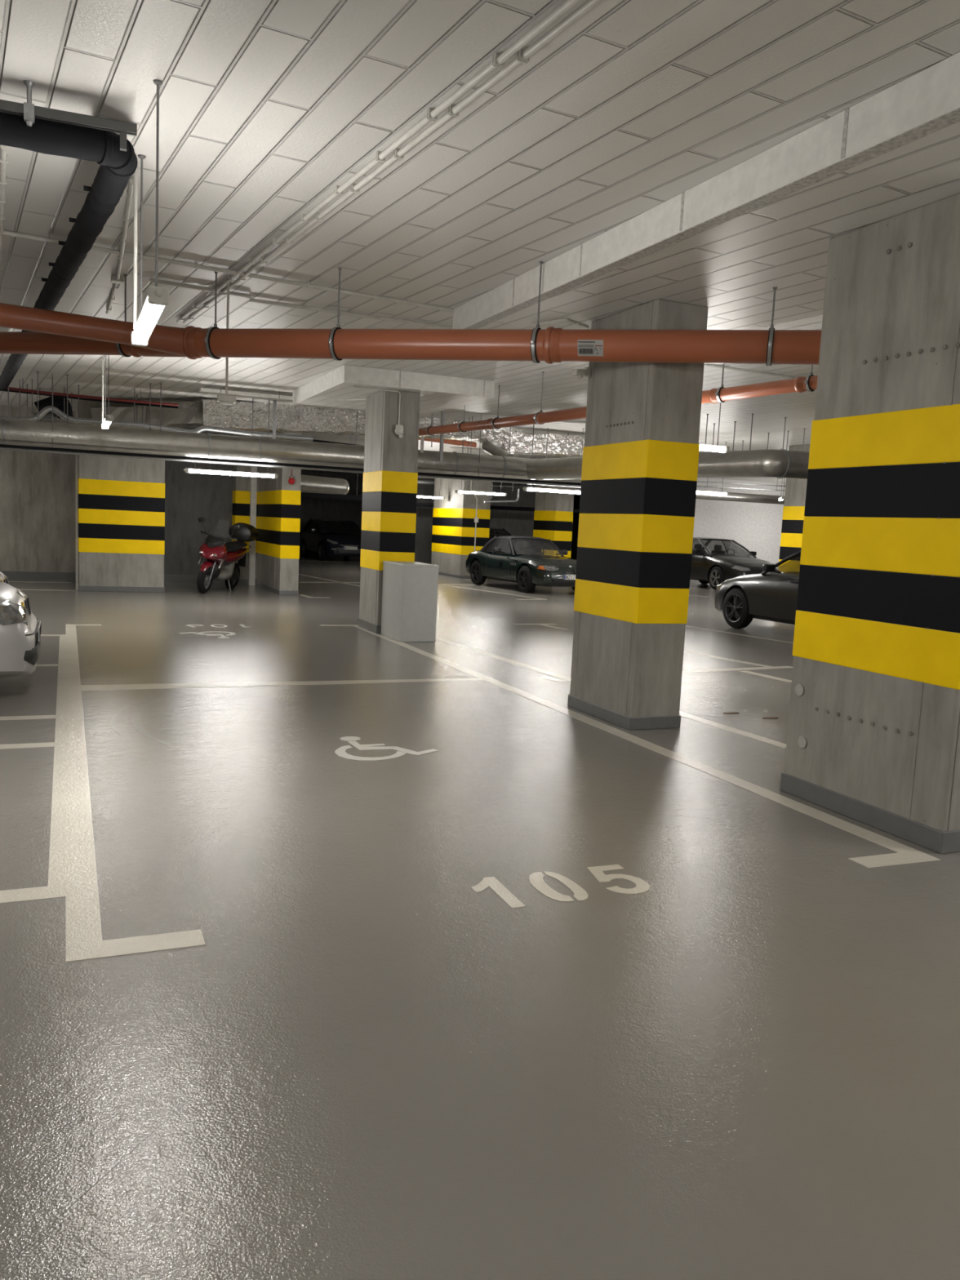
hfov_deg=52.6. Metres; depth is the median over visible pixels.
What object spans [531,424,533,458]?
rod
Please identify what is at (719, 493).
diffuser
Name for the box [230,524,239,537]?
mirror
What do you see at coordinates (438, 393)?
column capital
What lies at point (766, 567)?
mirror
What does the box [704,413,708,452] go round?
rod
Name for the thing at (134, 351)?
socket
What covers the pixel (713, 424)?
rod
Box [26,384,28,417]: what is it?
rod
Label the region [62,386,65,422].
rod
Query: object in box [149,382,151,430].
rod
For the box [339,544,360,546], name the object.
grille
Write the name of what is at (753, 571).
grille
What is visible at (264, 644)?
scuff
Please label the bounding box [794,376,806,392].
socket
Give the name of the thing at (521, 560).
sedan
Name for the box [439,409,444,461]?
post
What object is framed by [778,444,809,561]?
concrete column
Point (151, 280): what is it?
cable conduit
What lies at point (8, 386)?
rod
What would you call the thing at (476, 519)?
switch box
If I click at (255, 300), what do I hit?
cable conduit
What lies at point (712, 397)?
socket
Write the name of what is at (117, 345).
hanger
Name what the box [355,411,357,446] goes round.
rod
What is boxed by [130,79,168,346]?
lamp
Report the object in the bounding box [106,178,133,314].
cable conduit
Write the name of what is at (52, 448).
pipe
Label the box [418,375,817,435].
drain pipe
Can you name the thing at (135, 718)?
scuff
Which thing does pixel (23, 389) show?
pipe
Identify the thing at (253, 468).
pipe
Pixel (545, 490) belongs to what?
diffuser
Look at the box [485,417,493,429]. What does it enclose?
socket
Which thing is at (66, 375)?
rod
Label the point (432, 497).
diffuser
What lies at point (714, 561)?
sedan
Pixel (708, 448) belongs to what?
diffuser
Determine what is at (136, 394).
rod
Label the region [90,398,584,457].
duct
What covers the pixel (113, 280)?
junction box
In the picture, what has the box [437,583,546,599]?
painted line
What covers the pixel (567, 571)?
grille
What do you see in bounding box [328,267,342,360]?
hanger
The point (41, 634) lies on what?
painted line
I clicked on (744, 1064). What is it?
floor
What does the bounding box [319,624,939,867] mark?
painted line
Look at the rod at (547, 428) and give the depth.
18.65 m
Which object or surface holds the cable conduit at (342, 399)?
attached to the column capital
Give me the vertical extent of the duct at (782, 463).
0.428 m
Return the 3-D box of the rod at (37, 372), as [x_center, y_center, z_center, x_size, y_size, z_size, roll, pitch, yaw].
[-6.419,-3.536,14.089,0.035,0.705,0.040,0,7,-23]
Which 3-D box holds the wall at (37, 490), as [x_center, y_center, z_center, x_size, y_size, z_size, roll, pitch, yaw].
[-9.564,-2.944,19.404,10.650,3.416,0.400,0,7,-23]
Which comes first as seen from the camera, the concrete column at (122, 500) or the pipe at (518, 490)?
the concrete column at (122, 500)
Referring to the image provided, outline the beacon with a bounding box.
[288,468,294,484]
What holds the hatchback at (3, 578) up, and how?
on the floor
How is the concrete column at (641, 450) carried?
on the floor
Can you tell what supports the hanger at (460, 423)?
hanging from the ceiling
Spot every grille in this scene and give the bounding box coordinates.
[24,595,31,616]
[24,600,28,615]
[337,547,360,553]
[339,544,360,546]
[564,568,571,574]
[751,568,762,573]
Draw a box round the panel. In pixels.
[33,401,78,422]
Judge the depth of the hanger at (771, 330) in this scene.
6.57 m
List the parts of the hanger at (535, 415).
threaded rod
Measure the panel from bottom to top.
0.662 m
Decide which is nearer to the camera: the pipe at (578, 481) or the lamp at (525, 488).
the lamp at (525, 488)
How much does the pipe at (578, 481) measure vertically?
0.871 m
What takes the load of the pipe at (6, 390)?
hanging from the ceiling
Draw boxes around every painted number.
[186,624,249,626]
[471,864,649,908]
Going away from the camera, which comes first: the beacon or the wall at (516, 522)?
the beacon
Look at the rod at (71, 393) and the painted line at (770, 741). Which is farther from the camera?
the rod at (71, 393)
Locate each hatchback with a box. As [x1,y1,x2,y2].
[0,571,8,584]
[301,518,361,560]
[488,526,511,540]
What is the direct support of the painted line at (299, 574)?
on the floor
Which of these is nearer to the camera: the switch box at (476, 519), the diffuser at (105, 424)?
the diffuser at (105, 424)
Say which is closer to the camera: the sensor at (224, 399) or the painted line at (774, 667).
the sensor at (224, 399)
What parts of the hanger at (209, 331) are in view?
threaded rod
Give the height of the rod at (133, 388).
0.525 m
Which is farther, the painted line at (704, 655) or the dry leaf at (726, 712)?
the painted line at (704, 655)
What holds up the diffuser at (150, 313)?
attached to the lamp at (157, 298)
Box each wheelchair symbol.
[178,631,235,638]
[334,736,438,760]
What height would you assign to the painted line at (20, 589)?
0.002 m
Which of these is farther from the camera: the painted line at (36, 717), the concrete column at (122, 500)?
the concrete column at (122, 500)
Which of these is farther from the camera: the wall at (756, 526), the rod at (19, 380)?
the wall at (756, 526)
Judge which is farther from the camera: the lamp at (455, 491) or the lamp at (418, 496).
the lamp at (418, 496)
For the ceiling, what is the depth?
4.91 m
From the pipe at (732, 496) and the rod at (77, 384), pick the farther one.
the pipe at (732, 496)
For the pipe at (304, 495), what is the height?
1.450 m
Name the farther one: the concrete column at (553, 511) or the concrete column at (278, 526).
the concrete column at (553, 511)
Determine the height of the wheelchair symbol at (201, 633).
0.002 m
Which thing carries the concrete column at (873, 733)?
on the floor
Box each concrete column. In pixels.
[78,399,164,592]
[231,434,258,585]
[256,431,302,595]
[357,389,420,634]
[431,478,491,578]
[533,457,573,557]
[567,298,708,729]
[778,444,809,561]
[779,193,959,853]
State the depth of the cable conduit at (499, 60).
4.63 m
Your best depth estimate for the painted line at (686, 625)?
15.14 m
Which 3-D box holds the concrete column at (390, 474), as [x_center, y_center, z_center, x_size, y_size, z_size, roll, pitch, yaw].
[-1.252,-1.723,13.263,0.503,3.200,0.908,0,7,-23]
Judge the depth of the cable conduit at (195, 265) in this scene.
7.65 m
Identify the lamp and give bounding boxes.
[101,355,113,429]
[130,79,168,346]
[183,461,278,478]
[417,478,444,499]
[454,446,506,496]
[522,428,584,493]
[696,441,728,496]
[699,364,729,453]
[778,477,785,501]
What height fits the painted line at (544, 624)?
0.002 m
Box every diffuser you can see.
[102,420,111,428]
[132,297,164,343]
[188,469,274,477]
[417,496,443,498]
[458,491,504,495]
[527,488,580,493]
[696,491,726,495]
[699,445,725,452]
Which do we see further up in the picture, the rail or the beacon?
the rail
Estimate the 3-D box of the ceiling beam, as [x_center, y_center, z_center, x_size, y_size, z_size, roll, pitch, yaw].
[3.878,-1.831,1.623,2.020,0.214,16.400,0,7,-23]
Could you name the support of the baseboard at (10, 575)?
attached to the wall at (37, 490)
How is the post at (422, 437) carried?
attached to the drain pipe at (796, 384)
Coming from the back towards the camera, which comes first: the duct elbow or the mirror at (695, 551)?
the mirror at (695, 551)
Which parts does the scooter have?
panel, seat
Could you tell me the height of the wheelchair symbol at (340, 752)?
0.002 m
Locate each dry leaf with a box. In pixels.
[723,711,738,713]
[762,716,778,719]
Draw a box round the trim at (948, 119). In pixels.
[464,107,959,328]
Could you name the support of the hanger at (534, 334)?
hanging from the ceiling
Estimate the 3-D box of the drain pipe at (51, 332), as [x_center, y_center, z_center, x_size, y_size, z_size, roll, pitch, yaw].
[-1.576,-2.203,6.574,11.389,0.358,2.390,5,7,16]
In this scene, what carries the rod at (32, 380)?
hanging from the ceiling
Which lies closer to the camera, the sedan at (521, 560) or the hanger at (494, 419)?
the hanger at (494, 419)
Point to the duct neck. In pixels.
(489, 447)
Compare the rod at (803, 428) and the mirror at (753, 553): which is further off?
the mirror at (753, 553)
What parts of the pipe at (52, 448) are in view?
threaded rod, threaded rod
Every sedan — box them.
[465,535,576,592]
[689,537,773,590]
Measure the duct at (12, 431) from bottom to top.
0.441 m
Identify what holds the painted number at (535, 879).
on the floor
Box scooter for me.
[196,516,258,593]
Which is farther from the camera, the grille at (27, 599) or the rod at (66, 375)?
the rod at (66, 375)
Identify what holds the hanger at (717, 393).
hanging from the ceiling
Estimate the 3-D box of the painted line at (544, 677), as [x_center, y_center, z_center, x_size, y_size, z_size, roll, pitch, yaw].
[0.731,0.395,9.760,0.120,0.002,0.335,-3,9,-40]
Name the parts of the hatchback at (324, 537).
number plate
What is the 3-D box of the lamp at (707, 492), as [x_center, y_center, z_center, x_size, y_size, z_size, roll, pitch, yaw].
[4.479,-3.478,19.518,1.360,1.078,0.090,0,7,-23]
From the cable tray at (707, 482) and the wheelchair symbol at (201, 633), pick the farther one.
the cable tray at (707, 482)
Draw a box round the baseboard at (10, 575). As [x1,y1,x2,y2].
[0,570,225,582]
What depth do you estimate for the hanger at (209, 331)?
7.76 m
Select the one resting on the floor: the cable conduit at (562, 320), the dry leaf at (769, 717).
the dry leaf at (769, 717)
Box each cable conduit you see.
[0,145,8,264]
[2,230,453,312]
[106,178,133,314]
[149,278,250,297]
[176,0,581,323]
[182,0,602,324]
[249,297,453,328]
[327,398,365,400]
[353,386,400,424]
[531,318,589,328]
[704,363,797,378]
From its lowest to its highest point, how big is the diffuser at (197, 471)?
0.043 m
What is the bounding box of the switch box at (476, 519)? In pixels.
[470,480,478,551]
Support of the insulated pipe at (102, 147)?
attached to the rail
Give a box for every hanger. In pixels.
[115,274,131,357]
[204,271,221,359]
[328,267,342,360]
[425,413,434,435]
[457,404,466,432]
[490,385,501,429]
[530,261,543,363]
[533,371,545,425]
[715,363,725,402]
[765,287,777,366]
[804,364,813,391]
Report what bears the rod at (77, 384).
hanging from the ceiling
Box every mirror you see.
[198,516,205,532]
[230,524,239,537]
[310,528,318,532]
[493,546,505,553]
[555,549,567,555]
[693,549,702,554]
[750,551,756,555]
[762,563,780,573]
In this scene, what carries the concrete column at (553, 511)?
on the floor
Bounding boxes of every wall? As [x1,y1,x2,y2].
[0,404,233,575]
[299,471,580,559]
[414,477,536,564]
[689,477,785,581]
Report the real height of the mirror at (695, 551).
0.149 m
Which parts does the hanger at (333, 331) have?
threaded rod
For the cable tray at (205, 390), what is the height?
0.104 m
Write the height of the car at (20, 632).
1.450 m
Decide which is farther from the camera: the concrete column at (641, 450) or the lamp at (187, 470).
the lamp at (187, 470)
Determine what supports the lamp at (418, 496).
hanging from the ceiling
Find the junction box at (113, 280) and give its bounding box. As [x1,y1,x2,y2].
[111,274,124,284]
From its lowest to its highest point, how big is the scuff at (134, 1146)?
0.001 m
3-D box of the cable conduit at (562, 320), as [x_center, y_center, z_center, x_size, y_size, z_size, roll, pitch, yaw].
[0.669,-2.618,8.007,0.485,0.040,0.262,3,7,1]
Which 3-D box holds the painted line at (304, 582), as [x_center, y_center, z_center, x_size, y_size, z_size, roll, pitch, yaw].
[-3.559,-1.369,23.024,1.636,0.002,0.160,-2,8,-35]
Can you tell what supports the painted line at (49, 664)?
on the floor
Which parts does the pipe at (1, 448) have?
threaded rod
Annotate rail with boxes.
[0,80,137,151]
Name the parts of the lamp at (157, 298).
suspension rod, suspension rod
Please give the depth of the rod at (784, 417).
15.29 m
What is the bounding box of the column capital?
[292,364,494,416]
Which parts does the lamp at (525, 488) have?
suspension rod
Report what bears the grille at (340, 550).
attached to the hatchback at (324, 537)
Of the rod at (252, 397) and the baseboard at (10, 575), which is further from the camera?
the baseboard at (10, 575)
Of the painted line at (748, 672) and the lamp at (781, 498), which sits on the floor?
the painted line at (748, 672)
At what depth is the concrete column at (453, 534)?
27.51 m
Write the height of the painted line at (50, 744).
0.002 m
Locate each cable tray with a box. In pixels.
[199,386,293,400]
[696,477,785,491]
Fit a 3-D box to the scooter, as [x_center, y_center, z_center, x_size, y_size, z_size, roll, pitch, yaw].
[-4.922,-1.656,18.879,0.814,1.425,2.126,3,7,0]
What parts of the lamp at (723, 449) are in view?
suspension rod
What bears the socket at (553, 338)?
attached to the drain pipe at (51, 332)
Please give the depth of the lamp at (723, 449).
10.41 m
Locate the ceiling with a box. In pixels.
[0,0,959,488]
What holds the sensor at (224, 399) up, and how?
hanging from the ceiling
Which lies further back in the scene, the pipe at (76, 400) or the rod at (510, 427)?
the rod at (510, 427)
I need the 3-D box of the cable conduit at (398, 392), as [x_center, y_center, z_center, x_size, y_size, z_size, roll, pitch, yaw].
[-1.335,-3.014,12.546,0.630,0.467,0.020,0,7,-23]
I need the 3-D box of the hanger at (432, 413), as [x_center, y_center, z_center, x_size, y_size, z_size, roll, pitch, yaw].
[-0.798,-3.621,16.052,0.203,0.474,0.044,0,7,-23]
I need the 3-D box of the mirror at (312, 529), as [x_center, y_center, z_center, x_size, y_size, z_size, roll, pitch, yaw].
[-5.986,-3.983,35.224,0.325,0.149,0.100,0,7,-23]
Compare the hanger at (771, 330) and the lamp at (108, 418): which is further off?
the lamp at (108, 418)
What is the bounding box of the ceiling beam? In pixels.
[453,52,959,329]
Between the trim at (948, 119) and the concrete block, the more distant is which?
the concrete block
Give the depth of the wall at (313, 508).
41.39 m
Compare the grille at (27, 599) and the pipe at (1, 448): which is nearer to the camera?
the grille at (27, 599)
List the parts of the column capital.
trim ceiling panel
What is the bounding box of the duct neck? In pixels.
[481,440,515,457]
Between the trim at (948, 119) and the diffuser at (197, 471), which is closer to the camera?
the trim at (948, 119)
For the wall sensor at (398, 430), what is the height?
0.176 m
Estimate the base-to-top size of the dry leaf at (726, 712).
0.006 m
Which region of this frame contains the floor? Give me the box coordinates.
[0,552,959,1279]
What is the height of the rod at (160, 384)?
0.725 m
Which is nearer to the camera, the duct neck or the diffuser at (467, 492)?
the duct neck
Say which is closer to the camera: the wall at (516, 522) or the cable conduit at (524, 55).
the cable conduit at (524, 55)
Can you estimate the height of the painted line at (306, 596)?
0.002 m
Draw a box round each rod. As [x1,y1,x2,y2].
[7,386,9,418]
[18,379,20,417]
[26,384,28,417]
[31,378,33,413]
[36,371,39,421]
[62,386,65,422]
[66,374,68,423]
[71,392,72,423]
[77,384,79,412]
[133,388,135,422]
[136,394,137,428]
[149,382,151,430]
[160,383,161,431]
[251,397,253,438]
[267,399,269,439]
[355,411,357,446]
[508,426,511,453]
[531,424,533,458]
[546,428,548,457]
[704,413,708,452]
[712,423,715,444]
[732,421,736,450]
[749,413,753,449]
[782,417,786,448]
[802,428,805,451]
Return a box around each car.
[0,581,41,677]
[714,551,800,628]
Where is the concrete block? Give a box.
[381,560,439,642]
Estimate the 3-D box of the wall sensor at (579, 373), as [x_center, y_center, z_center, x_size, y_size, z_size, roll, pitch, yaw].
[0.834,-2.179,7.917,0.178,0.111,0.072,-2,8,-36]
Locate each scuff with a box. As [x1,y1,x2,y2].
[0,1068,225,1270]
[111,689,185,735]
[131,691,190,746]
[241,634,280,653]
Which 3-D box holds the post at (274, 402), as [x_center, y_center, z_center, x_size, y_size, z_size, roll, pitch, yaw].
[-3.438,-3.665,16.221,0.050,0.671,0.040,0,7,-23]
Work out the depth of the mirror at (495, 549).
23.34 m
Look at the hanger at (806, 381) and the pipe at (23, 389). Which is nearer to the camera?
the hanger at (806, 381)
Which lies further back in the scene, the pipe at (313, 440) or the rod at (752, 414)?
the pipe at (313, 440)
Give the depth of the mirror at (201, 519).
18.23 m
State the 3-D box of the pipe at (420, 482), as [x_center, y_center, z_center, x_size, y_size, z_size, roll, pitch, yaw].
[0.461,-5.125,30.509,6.229,0.755,0.120,0,7,-23]
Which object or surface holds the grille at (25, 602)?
attached to the car at (20, 632)
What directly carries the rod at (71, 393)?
hanging from the ceiling
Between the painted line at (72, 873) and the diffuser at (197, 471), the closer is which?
the painted line at (72, 873)
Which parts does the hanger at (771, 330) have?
threaded rod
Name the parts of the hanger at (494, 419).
threaded rod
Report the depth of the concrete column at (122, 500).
17.54 m
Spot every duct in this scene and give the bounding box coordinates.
[0,417,533,479]
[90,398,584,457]
[300,475,349,494]
[525,448,809,479]
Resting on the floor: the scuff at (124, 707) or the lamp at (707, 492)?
the scuff at (124, 707)
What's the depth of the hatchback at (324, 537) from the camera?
35.15 m
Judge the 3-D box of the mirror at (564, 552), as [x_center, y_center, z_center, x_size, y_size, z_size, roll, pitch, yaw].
[2.037,-2.182,24.234,0.325,0.149,0.100,-1,8,-28]
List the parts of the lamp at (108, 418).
suspension rod, suspension rod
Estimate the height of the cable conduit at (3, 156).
0.046 m
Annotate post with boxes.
[272,400,276,439]
[420,435,424,452]
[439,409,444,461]
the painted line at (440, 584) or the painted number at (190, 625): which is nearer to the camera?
the painted number at (190, 625)
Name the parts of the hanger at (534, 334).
threaded rod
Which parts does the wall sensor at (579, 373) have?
arm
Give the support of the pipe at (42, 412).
attached to the post at (274, 402)
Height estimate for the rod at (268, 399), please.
0.705 m
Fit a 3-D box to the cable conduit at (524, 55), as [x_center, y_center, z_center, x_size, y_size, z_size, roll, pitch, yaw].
[-0.278,-2.485,4.768,0.049,0.046,11.433,-1,8,-28]
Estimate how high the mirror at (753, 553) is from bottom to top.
0.149 m
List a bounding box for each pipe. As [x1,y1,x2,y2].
[0,112,137,390]
[0,302,821,364]
[0,373,581,485]
[0,389,177,408]
[0,405,313,441]
[0,416,581,487]
[6,378,177,406]
[75,399,78,590]
[248,431,257,585]
[275,432,362,445]
[300,478,362,501]
[416,502,579,512]
[417,447,581,483]
[417,480,579,490]
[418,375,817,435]
[418,438,476,448]
[484,483,519,502]
[695,489,784,504]
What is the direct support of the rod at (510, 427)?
hanging from the ceiling
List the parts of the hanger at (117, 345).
threaded rod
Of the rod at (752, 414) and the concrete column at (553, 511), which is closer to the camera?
the rod at (752, 414)
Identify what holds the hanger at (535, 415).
hanging from the ceiling
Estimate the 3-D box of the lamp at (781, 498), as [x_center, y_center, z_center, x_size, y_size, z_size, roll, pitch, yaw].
[7.322,-3.861,23.419,0.090,0.968,1.260,4,7,14]
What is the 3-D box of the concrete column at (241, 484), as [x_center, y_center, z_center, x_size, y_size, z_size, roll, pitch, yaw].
[-4.960,-2.909,20.934,0.698,3.416,0.413,0,7,-23]
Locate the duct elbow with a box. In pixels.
[34,396,73,417]
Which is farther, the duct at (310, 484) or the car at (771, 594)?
the duct at (310, 484)
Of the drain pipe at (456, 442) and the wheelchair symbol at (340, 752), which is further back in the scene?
the drain pipe at (456, 442)
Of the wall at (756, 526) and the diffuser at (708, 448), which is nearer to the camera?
the diffuser at (708, 448)
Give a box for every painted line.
[0,624,205,962]
[0,715,55,719]
[0,742,54,749]
[20,589,77,591]
[35,663,57,666]
[40,634,59,635]
[80,678,482,690]
[298,573,359,586]
[298,594,328,597]
[303,582,359,582]
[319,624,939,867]
[435,637,786,747]
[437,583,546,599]
[440,583,494,585]
[515,623,566,629]
[537,676,568,682]
[682,666,792,672]
[683,650,773,666]
[685,625,793,643]
[740,671,791,681]
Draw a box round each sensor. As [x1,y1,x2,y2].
[217,281,235,404]
[394,424,403,438]
[571,366,591,379]
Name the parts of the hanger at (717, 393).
threaded rod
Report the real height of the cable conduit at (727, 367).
0.040 m
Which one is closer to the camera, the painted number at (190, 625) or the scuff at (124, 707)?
the scuff at (124, 707)
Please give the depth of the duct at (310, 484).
24.44 m
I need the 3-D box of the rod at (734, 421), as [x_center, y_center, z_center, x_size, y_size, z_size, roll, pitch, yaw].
[4.221,-3.271,16.148,0.035,0.725,0.040,0,7,-23]
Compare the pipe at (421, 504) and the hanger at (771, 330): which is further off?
the pipe at (421, 504)
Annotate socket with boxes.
[125,344,142,357]
[182,325,203,359]
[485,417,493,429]
[542,326,563,364]
[707,387,719,403]
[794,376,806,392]

